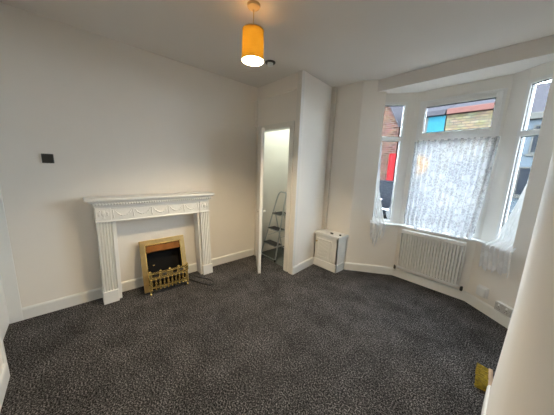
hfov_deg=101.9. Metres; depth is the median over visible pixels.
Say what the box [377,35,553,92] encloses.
ceiling
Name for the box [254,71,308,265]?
wall
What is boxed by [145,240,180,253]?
hood
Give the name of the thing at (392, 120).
gabled house
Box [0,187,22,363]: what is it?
trim
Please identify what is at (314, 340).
floor
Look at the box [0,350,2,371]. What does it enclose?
wall
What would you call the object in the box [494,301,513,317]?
double socket
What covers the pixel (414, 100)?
trim
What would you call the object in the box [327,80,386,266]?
wall
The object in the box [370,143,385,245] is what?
lace curtain
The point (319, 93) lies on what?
wall
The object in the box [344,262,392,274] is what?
baseboard
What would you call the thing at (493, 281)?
wall
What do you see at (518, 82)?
trim
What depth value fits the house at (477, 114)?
11.97 m
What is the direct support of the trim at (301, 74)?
attached to the wall at (280, 108)
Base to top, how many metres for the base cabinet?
0.552 m
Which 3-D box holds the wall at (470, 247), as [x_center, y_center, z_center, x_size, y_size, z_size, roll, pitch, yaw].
[2.118,0.687,3.067,0.280,0.745,1.036,-7,13,-42]
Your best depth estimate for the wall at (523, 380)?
0.66 m
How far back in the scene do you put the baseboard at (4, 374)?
1.46 m
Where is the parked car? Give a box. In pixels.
[379,180,393,218]
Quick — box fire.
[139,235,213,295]
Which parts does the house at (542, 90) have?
pane, pane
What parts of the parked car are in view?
cabin glass, roof panel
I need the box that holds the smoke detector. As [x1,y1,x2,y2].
[265,60,274,66]
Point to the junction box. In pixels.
(481, 290)
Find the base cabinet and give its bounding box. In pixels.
[313,229,348,272]
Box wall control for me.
[41,153,53,162]
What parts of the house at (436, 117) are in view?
painted panel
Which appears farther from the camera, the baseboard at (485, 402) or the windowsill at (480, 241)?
the windowsill at (480, 241)
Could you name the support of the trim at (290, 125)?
attached to the wall at (280, 108)
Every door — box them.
[0,274,9,338]
[255,128,265,272]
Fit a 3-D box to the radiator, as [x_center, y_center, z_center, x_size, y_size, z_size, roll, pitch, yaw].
[1.980,0.664,2.942,0.084,0.626,0.790,-7,13,-42]
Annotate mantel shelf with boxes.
[83,192,214,201]
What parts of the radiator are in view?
panel, panel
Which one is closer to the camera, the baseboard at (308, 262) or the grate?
the grate
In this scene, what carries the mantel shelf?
attached to the fireplace surround
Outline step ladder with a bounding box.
[261,191,286,261]
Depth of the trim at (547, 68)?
2.57 m
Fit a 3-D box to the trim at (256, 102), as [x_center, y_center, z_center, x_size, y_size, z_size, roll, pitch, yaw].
[-0.317,-1.453,3.499,0.045,0.380,0.038,-7,13,-42]
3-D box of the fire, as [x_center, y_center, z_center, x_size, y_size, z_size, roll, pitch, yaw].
[-1.234,0.693,2.790,0.738,0.605,0.551,-7,13,-42]
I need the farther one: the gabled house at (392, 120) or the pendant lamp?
the gabled house at (392, 120)
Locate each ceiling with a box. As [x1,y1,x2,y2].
[0,0,553,87]
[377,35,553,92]
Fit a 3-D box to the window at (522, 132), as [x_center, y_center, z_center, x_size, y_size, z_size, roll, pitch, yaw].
[2.475,-0.392,2.178,0.065,1.664,0.356,1,10,-6]
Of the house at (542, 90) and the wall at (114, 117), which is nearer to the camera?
the wall at (114, 117)
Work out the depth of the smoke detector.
2.57 m
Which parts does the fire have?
brass frame, trim, rail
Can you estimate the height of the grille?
0.013 m
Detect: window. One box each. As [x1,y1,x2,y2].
[381,102,407,222]
[405,88,507,238]
[495,73,552,237]
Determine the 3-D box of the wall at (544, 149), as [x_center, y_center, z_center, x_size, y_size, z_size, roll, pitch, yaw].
[2.648,-0.072,1.872,0.410,2.695,0.788,-7,13,-42]
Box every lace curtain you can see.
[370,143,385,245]
[404,136,501,239]
[479,169,530,277]
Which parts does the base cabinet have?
door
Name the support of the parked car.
on the road
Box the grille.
[402,229,466,243]
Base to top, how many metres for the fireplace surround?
1.138 m
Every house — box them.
[380,106,403,180]
[424,104,455,132]
[445,99,494,130]
[508,82,550,212]
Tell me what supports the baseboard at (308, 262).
attached to the wall at (319, 93)
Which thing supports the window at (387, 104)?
in the wall at (470, 247)
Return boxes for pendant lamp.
[241,0,263,65]
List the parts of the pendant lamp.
lamp shade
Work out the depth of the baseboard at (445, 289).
2.97 m
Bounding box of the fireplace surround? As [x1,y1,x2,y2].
[83,192,214,304]
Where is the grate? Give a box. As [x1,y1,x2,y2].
[153,272,185,285]
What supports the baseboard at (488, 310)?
attached to the wall at (493, 281)
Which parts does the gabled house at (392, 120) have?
door frame, door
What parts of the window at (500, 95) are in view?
sash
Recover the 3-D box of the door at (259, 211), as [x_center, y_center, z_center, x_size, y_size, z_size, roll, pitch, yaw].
[-0.260,-0.097,3.351,0.159,1.983,0.672,1,10,-8]
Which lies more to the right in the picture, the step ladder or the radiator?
the radiator
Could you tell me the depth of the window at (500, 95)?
2.62 m
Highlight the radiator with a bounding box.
[393,229,466,292]
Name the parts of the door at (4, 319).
panel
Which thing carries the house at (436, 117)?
on the pavement
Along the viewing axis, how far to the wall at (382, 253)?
3.31 m
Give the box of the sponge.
[474,362,492,391]
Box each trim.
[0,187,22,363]
[254,120,294,271]
[255,101,257,126]
[257,86,296,100]
[288,70,304,274]
[321,87,337,228]
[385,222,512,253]
[386,60,553,101]
[392,92,421,223]
[478,68,530,240]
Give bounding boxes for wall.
[0,2,289,307]
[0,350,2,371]
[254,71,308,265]
[298,74,331,263]
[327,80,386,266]
[367,226,398,266]
[393,227,476,291]
[467,243,506,306]
[486,150,553,414]
[500,71,553,308]
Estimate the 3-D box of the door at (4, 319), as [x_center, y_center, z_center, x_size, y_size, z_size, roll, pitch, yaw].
[-2.152,0.134,1.617,0.092,1.981,0.735,-7,13,-42]
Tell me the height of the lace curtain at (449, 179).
1.175 m
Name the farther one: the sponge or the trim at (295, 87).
the trim at (295, 87)
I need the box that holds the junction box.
[476,284,488,298]
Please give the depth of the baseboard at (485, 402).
1.40 m
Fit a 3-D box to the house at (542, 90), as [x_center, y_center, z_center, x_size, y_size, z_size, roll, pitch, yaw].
[15.377,-3.692,11.664,7.530,7.900,4.650,-7,13,-42]
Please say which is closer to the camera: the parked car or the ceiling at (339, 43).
the ceiling at (339, 43)
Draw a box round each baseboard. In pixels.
[0,363,9,410]
[22,248,253,319]
[292,257,313,274]
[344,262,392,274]
[392,268,465,300]
[464,292,510,328]
[481,385,490,414]
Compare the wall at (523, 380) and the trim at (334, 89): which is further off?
the trim at (334, 89)
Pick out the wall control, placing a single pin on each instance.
(46, 158)
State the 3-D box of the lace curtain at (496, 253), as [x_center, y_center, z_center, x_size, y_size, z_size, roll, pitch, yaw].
[2.352,0.009,2.262,0.122,1.423,0.306,1,10,-5]
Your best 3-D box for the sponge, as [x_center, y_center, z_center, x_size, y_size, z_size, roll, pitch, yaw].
[1.520,1.254,1.653,0.094,0.073,0.217,12,14,43]
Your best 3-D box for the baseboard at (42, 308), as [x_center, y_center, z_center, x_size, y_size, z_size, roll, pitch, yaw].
[-1.399,0.881,2.997,2.673,0.118,0.016,-7,13,-42]
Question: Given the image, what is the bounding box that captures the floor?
[0,246,507,414]

